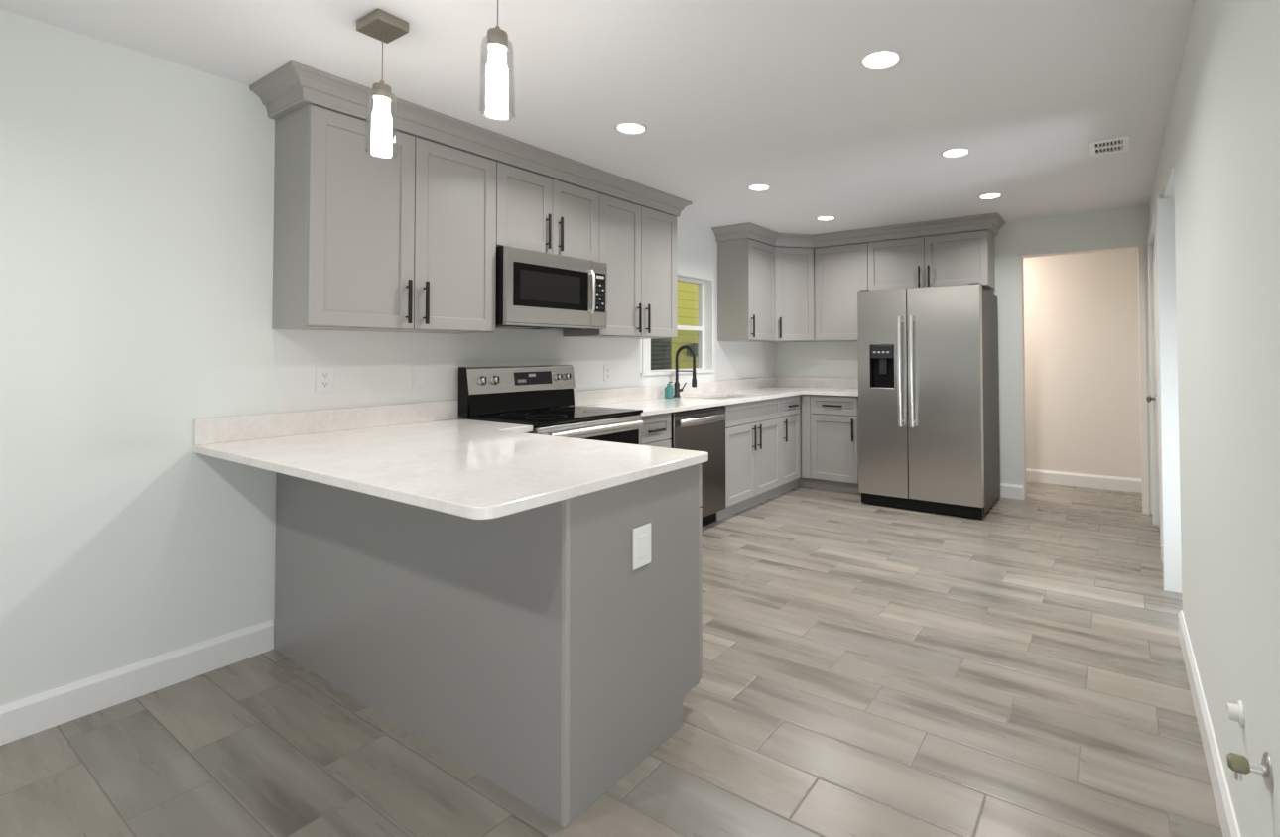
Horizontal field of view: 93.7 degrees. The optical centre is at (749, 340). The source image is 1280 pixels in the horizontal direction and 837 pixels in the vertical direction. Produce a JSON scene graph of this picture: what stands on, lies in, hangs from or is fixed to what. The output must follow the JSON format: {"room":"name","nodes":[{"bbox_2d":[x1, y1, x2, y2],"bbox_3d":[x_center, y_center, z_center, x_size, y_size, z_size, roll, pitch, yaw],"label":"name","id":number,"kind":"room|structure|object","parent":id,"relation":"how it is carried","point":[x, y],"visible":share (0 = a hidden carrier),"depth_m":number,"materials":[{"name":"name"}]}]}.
{"room":"kitchen","nodes":[
{"label":"kitchen","id":0,"kind":"room"},
{"bbox_2d":[0,8,775,706],"bbox_3d":[-1.733,0.137,3.256,0.132,2.420,9.300,-1,-1,32],"label":"wall","id":1,"kind":"structure","parent":0,"point":[137,188],"depth_m":2.23,"materials":[{"name":"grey paint"}]},
{"bbox_2d":[0,620,273,746],"bbox_3d":[-3.063,1.242,0.941,0.015,0.122,3.799,-1,-1,32],"label":"baseboard","id":2,"kind":"structure","parent":1,"relation":"attached to","point":[19,719],"depth_m":2.17,"materials":[{"name":"white paint"}]},
{"bbox_2d":[315,367,333,392],"bbox_3d":[-1.970,0.182,2.738,0.008,0.117,0.072,-1,-1,32],"label":"wall outlet","id":3,"kind":"object","parent":1,"relation":"attached to","point":[323,376],"visible":1,"depth_m":2.73,"materials":[{"name":"white plastic"}]},
{"bbox_2d":[320,372,329,379],"bbox_3d":[-1.968,0.161,2.737,0.003,0.030,0.034,-1,-1,32],"label":"socket","id":4,"kind":"object","parent":3,"relation":"attached to","point":[323,375],"depth_m":2.74,"materials":[{"name":"grey plastic"}]},
{"bbox_2d":[320,381,329,387],"bbox_3d":[-1.968,0.203,2.736,0.003,0.030,0.034,-1,-1,32],"label":"socket","id":5,"kind":"object","parent":3,"relation":"attached to","point":[323,384],"depth_m":2.73,"materials":[{"name":"grey plastic"}]},
{"bbox_2d":[193,399,458,445],"bbox_3d":[-1.914,0.374,2.813,0.020,0.102,1.103,-1,-1,32],"label":"backsplash","id":6,"kind":"structure","parent":1,"relation":"attached to","point":[254,427],"depth_m":2.69,"materials":[{"name":"white stone"}]},
{"bbox_2d":[271,103,496,334],"bbox_3d":[-1.697,-0.512,2.847,0.378,0.930,0.857,-1,-1,32],"label":"upper cabinet","id":7,"kind":"object","parent":1,"relation":"attached to","point":[365,239],"visible":0.99,"depth_m":2.64,"materials":[{"name":"grey paint"}]},
{"bbox_2d":[412,365,426,387],"bbox_3d":[-1.739,0.189,3.112,0.008,0.117,0.072,-1,-1,32],"label":"wall outlet","id":8,"kind":"object","parent":1,"relation":"attached to","point":[419,371],"visible":1,"depth_m":3.11,"materials":[{"name":"white plastic"}]},
{"bbox_2d":[249,60,692,217],"bbox_3d":[-1.284,-1.011,3.496,0.411,0.115,2.564,-1,-1,32],"label":"crown molding","id":9,"kind":"structure","parent":1,"relation":"attached to","point":[294,85],"depth_m":2.86,"materials":[{"name":"grey paint"}]},
{"bbox_2d":[495,160,599,261],"bbox_3d":[-1.278,-0.729,3.529,0.378,0.469,0.734,-1,-1,32],"label":"upper cabinet","id":10,"kind":"object","parent":1,"relation":"attached to","point":[535,211],"visible":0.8,"depth_m":3.40,"materials":[{"name":"grey paint"}]},
{"bbox_2d":[495,246,607,330],"bbox_3d":[-1.243,-0.281,3.496,0.459,0.421,0.717,-1,-1,32],"label":"microwave","id":11,"kind":"object","parent":10,"relation":"attached to","point":[536,290],"visible":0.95,"depth_m":3.33,"materials":[{"name":"silver metal"}]},
{"bbox_2d":[603,365,611,382],"bbox_3d":[-1.025,0.236,4.263,0.008,0.117,0.072,-1,-1,32],"label":"wall outlet","id":12,"kind":"object","parent":1,"relation":"attached to","point":[606,368],"visible":1,"depth_m":4.25,"materials":[{"name":"white plastic"}]},
{"bbox_2d":[562,192,676,339],"bbox_3d":[-0.876,-0.486,4.171,0.378,0.930,0.787,-1,-1,32],"label":"upper cabinet","id":13,"kind":"object","parent":1,"relation":"attached to","point":[638,243],"visible":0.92,"depth_m":4.06,"materials":[{"name":"grey paint"}]},
{"bbox_2d":[640,276,714,376],"bbox_3d":[-0.640,-0.137,5.010,0.148,0.835,0.964,-1,-1,32],"label":"window","id":14,"kind":"structure","parent":1,"relation":"in","point":[645,344],"depth_m":5.29,"materials":[{"name":"white paint"}]},
{"bbox_2d":[717,238,775,342],"bbox_3d":[-0.006,-0.460,5.575,0.378,0.930,0.497,-1,-1,32],"label":"upper cabinet","id":15,"kind":"object","parent":1,"relation":"attached to","point":[746,288],"visible":1,"depth_m":5.41,"materials":[{"name":"grey paint"}]},
{"bbox_2d":[0,0,1194,235],"bbox_3d":[0.265,-1.157,2.043,4.620,0.100,9.300,-1,-1,32],"label":"ceiling","id":16,"kind":"structure","parent":0,"point":[730,96],"depth_m":2.46,"materials":[{"name":"paint"}]},
{"bbox_2d":[356,8,408,155],"bbox_3d":[-1.266,-0.872,2.033,0.144,0.458,0.104,-1,-1,32],"label":"pendant light","id":17,"kind":"object","parent":16,"relation":"hanging from","point":[382,26],"visible":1,"depth_m":2.01,"materials":[{"name":"white glass"}]},
{"bbox_2d":[478,0,514,116],"bbox_3d":[-0.725,-0.881,1.698,0.144,0.458,0.104,-1,-1,32],"label":"pendant light","id":18,"kind":"object","parent":16,"relation":"hanging from","point":[497,39],"visible":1,"depth_m":1.67,"materials":[{"name":"white glass"}]},
{"bbox_2d":[613,121,647,134],"bbox_3d":[-0.604,-1.079,3.003,0.172,0.006,0.172,-1,-1,32],"label":"recessed light","id":19,"kind":"object","parent":16,"relation":"in","point":[626,127],"visible":1,"depth_m":2.99,"materials":[{"name":"white plastic"}]},
{"bbox_2d":[746,183,770,191],"bbox_3d":[0.065,-1.059,4.083,0.172,0.006,0.172,-1,-1,32],"label":"recessed light","id":20,"kind":"object","parent":16,"relation":"in","point":[755,187],"visible":1,"depth_m":4.07,"materials":[{"name":"white plastic"}]},
{"bbox_2d":[815,215,835,220],"bbox_3d":[0.647,-1.041,5.022,0.172,0.006,0.172,-1,-1,32],"label":"recessed light","id":21,"kind":"object","parent":16,"relation":"in","point":[825,217],"visible":1,"depth_m":5.00,"materials":[{"name":"white plastic"}]},
{"bbox_2d":[858,47,903,70],"bbox_3d":[0.514,-1.098,2.311,0.172,0.006,0.172,-1,-1,32],"label":"recessed light","id":22,"kind":"object","parent":16,"relation":"in","point":[878,59],"visible":1,"depth_m":2.30,"materials":[{"name":"white plastic"}]},
{"bbox_2d":[939,146,971,157],"bbox_3d":[1.183,-1.078,3.390,0.172,0.006,0.172,-1,-1,32],"label":"recessed light","id":23,"kind":"object","parent":16,"relation":"in","point":[954,152],"visible":1,"depth_m":3.38,"materials":[{"name":"white plastic"}]},
{"bbox_2d":[977,192,1003,199],"bbox_3d":[1.765,-1.060,4.329,0.172,0.006,0.172,-1,-1,32],"label":"recessed light","id":24,"kind":"object","parent":16,"relation":"in","point":[989,195],"visible":1,"depth_m":4.32,"materials":[{"name":"white plastic"}]},
{"bbox_2d":[1088,134,1130,156],"bbox_3d":[1.997,-1.080,3.280,0.190,0.012,0.260,-1,-1,32],"label":"ceiling vent","id":25,"kind":"object","parent":16,"relation":"in","point":[1121,143],"visible":1,"depth_m":3.27,"materials":[{"name":"grey metal"}]},
{"bbox_2d":[0,481,1223,836],"bbox_3d":[0.274,1.363,1.989,4.620,0.100,9.300,-1,-1,32],"label":"floor","id":26,"kind":"structure","parent":0,"point":[1018,670],"depth_m":2.02,"materials":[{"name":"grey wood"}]},
{"bbox_2d":[273,463,702,828],"bbox_3d":[-1.056,0.886,2.428,1.838,0.883,0.835,-1,-1,32],"label":"base cabinet","id":27,"kind":"object","parent":26,"relation":"on","point":[528,649],"visible":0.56,"depth_m":1.85,"materials":[{"name":"grey paint"}]},
{"bbox_2d":[193,399,708,519],"bbox_3d":[-1.123,0.375,2.323,1.879,0.132,1.103,-1,-1,32],"label":"countertop","id":28,"kind":"structure","parent":27,"relation":"on","point":[420,454],"depth_m":2.07,"materials":[{"name":"white stone"}]},
{"bbox_2d":[633,522,650,570],"bbox_3d":[-0.336,0.644,1.848,0.008,0.125,0.082,-1,-1,32],"label":"wall outlet","id":29,"kind":"object","parent":27,"relation":"attached to","point":[641,535],"visible":1,"depth_m":1.84,"materials":[{"name":"white plastic"}]},
{"bbox_2d":[458,365,643,445],"bbox_3d":[-1.107,0.748,3.404,0.712,1.200,0.778,-1,-1,32],"label":"electric range","id":30,"kind":"object","parent":26,"relation":"on","point":[482,391],"visible":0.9,"depth_m":3.40,"materials":[{"name":"black metal"}]},
{"bbox_2d":[466,405,642,426],"bbox_3d":[-1.101,0.427,3.413,0.600,0.018,0.766,-1,-1,32],"label":"cooktop","id":31,"kind":"object","parent":30,"relation":"in","point":[563,416],"depth_m":3.31,"materials":[{"name":"black glass"}]},
{"bbox_2d":[640,412,670,448],"bbox_3d":[-0.843,0.917,3.907,0.624,0.883,0.355,-1,-1,32],"label":"base cabinet","id":32,"kind":"object","parent":26,"relation":"on","point":[656,429],"visible":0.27,"depth_m":3.80,"materials":[{"name":"grey paint"}]},
{"bbox_2d":[668,405,726,526],"bbox_3d":[-0.567,0.925,4.314,0.653,0.881,0.620,-1,-1,32],"label":"dishwasher","id":33,"kind":"object","parent":26,"relation":"on","point":[699,430],"visible":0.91,"depth_m":4.24,"materials":[{"name":"silver metal"}]},
{"bbox_2d":[710,396,780,520],"bbox_3d":[-0.188,0.937,4.965,0.624,0.883,0.879,-1,-1,32],"label":"base cabinet","id":34,"kind":"object","parent":26,"relation":"on","point":[752,429],"visible":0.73,"depth_m":4.79,"materials":[{"name":"grey paint"}]},
{"bbox_2d":[773,394,800,496],"bbox_3d":[0.148,0.947,5.506,0.624,0.883,0.392,-1,-1,32],"label":"base cabinet","id":35,"kind":"object","parent":26,"relation":"on","point":[790,406],"visible":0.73,"depth_m":5.36,"materials":[{"name":"grey paint"}]},
{"bbox_2d":[794,394,861,494],"bbox_3d":[0.657,0.951,5.753,1.231,0.883,0.624,-1,-1,32],"label":"base cabinet","id":36,"kind":"object","parent":26,"relation":"on","point":[829,425],"visible":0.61,"depth_m":5.40,"materials":[{"name":"grey paint"}]},
{"bbox_2d":[566,377,858,416],"bbox_3d":[0.068,0.424,4.832,1.261,0.132,2.873,-1,-1,32],"label":"countertop","id":37,"kind":"structure","parent":36,"relation":"on","point":[649,399],"depth_m":5.00,"materials":[{"name":"white stone"}]},
{"bbox_2d":[664,382,673,398],"bbox_3d":[-0.638,0.392,4.673,0.072,0.134,0.072,-1,-1,32],"label":"soap bottle","id":38,"kind":"object","parent":37,"relation":"on","point":[669,390],"visible":1,"depth_m":4.64,"materials":[{"name":"teal"}]},
{"bbox_2d":[673,345,696,397],"bbox_3d":[-0.508,0.249,4.784,0.223,0.423,0.102,-1,-1,32],"label":"faucet","id":39,"kind":"object","parent":37,"relation":"on","point":[678,390],"visible":1,"depth_m":4.78,"materials":[{"name":"black metal"}]},
{"bbox_2d":[857,282,1000,518],"bbox_3d":[1.520,0.473,5.011,0.982,1.800,0.880,-1,-1,32],"label":"refrigerator","id":40,"kind":"object","parent":26,"relation":"on","point":[929,391],"visible":1,"depth_m":4.68,"materials":[{"name":"grey metal"}]},
{"bbox_2d":[775,206,1152,514],"bbox_3d":[1.747,0.173,5.558,3.360,2.420,0.120,-1,-1,32],"label":"wall","id":41,"kind":"structure","parent":0,"point":[1121,227],"depth_m":5.14,"materials":[{"name":"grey paint"}]},
{"bbox_2d":[748,247,825,342],"bbox_3d":[0.385,-0.452,5.981,0.616,0.930,0.615,-1,-1,32],"label":"upper cabinet","id":42,"kind":"object","parent":41,"relation":"attached to","point":[794,267],"visible":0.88,"depth_m":5.76,"materials":[{"name":"grey paint"}]},
{"bbox_2d":[813,242,868,342],"bbox_3d":[0.942,-0.459,5.775,0.559,0.930,0.377,-1,-1,32],"label":"upper cabinet","id":43,"kind":"object","parent":41,"relation":"attached to","point":[840,272],"visible":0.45,"depth_m":5.66,"materials":[{"name":"grey paint"}]},
{"bbox_2d":[711,212,1005,248],"bbox_3d":[0.972,-0.978,5.410,2.599,0.115,0.770,0,-1,9],"label":"crown molding","id":44,"kind":"structure","parent":41,"relation":"attached to","point":[992,222],"depth_m":5.35,"materials":[{"name":"grey paint"}]},
{"bbox_2d":[867,230,995,290],"bbox_3d":[1.628,-0.693,5.355,1.055,0.485,0.377,-1,-1,32],"label":"upper cabinet","id":45,"kind":"object","parent":41,"relation":"attached to","point":[962,258],"visible":0.79,"depth_m":5.19,"materials":[{"name":"grey paint"}]},
{"bbox_2d":[999,483,1023,500],"bbox_3d":[2.171,1.313,5.194,0.430,0.122,0.015,-1,-1,32],"label":"baseboard","id":46,"kind":"structure","parent":41,"relation":"attached to","point":[1012,491],"depth_m":5.12,"materials":[{"name":"white paint"}]},
{"bbox_2d":[1020,245,1149,514],"bbox_3d":[2.765,0.308,4.920,0.902,2.115,0.135,-1,-1,32],"label":"trim","id":47,"kind":"structure","parent":41,"relation":"attached to","point":[1140,248],"depth_m":4.66,"materials":[{"name":"paint"}]},
{"bbox_2d":[1023,249,1141,479],"bbox_3d":[2.174,0.187,6.246,3.360,2.420,0.100,-1,-1,32],"label":"wall","id":48,"kind":"structure","parent":0,"point":[1082,316],"depth_m":5.58,"materials":[{"name":"paint"}]},
{"bbox_2d":[1025,468,1142,493],"bbox_3d":[2.148,1.335,6.173,3.360,0.122,0.015,-1,-1,32],"label":"baseboard","id":49,"kind":"structure","parent":48,"relation":"attached to","point":[1032,475],"depth_m":5.54,"materials":[{"name":"white paint"}]},
{"bbox_2d":[1148,0,1279,836],"bbox_3d":[1.230,0.087,1.421,0.120,2.420,9.300,-1,-1,32],"label":"wall","id":50,"kind":"structure","parent":0,"point":[1221,138],"depth_m":1.41,"materials":[{"name":"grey paint"}]},
{"bbox_2d":[1146,241,1159,528],"bbox_3d":[2.753,0.313,3.987,0.100,2.051,0.823,-1,-1,32],"label":"door","id":51,"kind":"structure","parent":50,"relation":"in","point":[1149,398],"depth_m":4.16,"materials":[{"name":"white paint"}]},
{"bbox_2d":[1148,211,1162,561],"bbox_3d":[2.747,0.281,3.995,0.018,2.130,0.970,-1,-1,32],"label":"trim","id":52,"kind":"structure","parent":50,"relation":"attached to","point":[1153,229],"depth_m":4.33,"materials":[{"name":"white paint"}]},
{"bbox_2d":[1155,164,1181,593],"bbox_3d":[2.132,0.238,2.906,0.155,2.175,0.680,-1,-1,32],"label":"trim","id":53,"kind":"structure","parent":50,"relation":"attached to","point":[1165,201],"depth_m":3.14,"materials":[{"name":"white paint"}]},
{"bbox_2d":[1178,610,1241,836],"bbox_3d":[1.243,1.239,1.538,0.015,0.122,2.550,-1,-1,32],"label":"baseboard","id":54,"kind":"structure","parent":50,"relation":"attached to","point":[1228,825],"depth_m":1.79,"materials":[{"name":"white paint"}]},
{"bbox_2d":[1226,700,1244,728],"bbox_3d":[1.120,0.859,1.362,0.026,0.056,0.056,-1,-1,32],"label":"pipe fitting","id":55,"kind":"object","parent":50,"relation":"attached to","point":[1234,712],"visible":1,"depth_m":1.35,"materials":[{"name":"white plastic"}]},
{"bbox_2d":[1226,752,1273,793],"bbox_3d":[0.956,0.817,1.132,0.062,0.068,0.068,-1,-1,32],"label":"water valve","id":56,"kind":"object","parent":50,"relation":"attached to","point":[1238,764],"visible":1,"depth_m":1.12,"materials":[{"name":"silver metal"}]},
{"label":"outside","id":57,"kind":"structure","parent":0,"visible":0},
{"bbox_3d":[-4.396,1.649,7.526,8.800,0.100,18.000,-1,-1,32],"label":"ground","id":58,"kind":"structure","parent":57,"visible":0},
{"bbox_2d":[650,280,697,370],"bbox_3d":[-2.050,-0.595,7.056,0.350,4.350,11.600,-1,-1,32],"label":"neighbor house","id":59,"kind":"structure","parent":58,"relation":"on","point":[663,350],"depth_m":8.70,"materials":[{"name":"yellow"}]},
{"bbox_2d":[650,338,671,370],"bbox_3d":[-1.261,-0.058,8.239,0.027,0.980,0.500,-1,-1,32],"label":"shutter","id":60,"kind":"object","parent":59,"relation":"hanging from","point":[661,348],"depth_m":8.26,"materials":[{"name":"black"}]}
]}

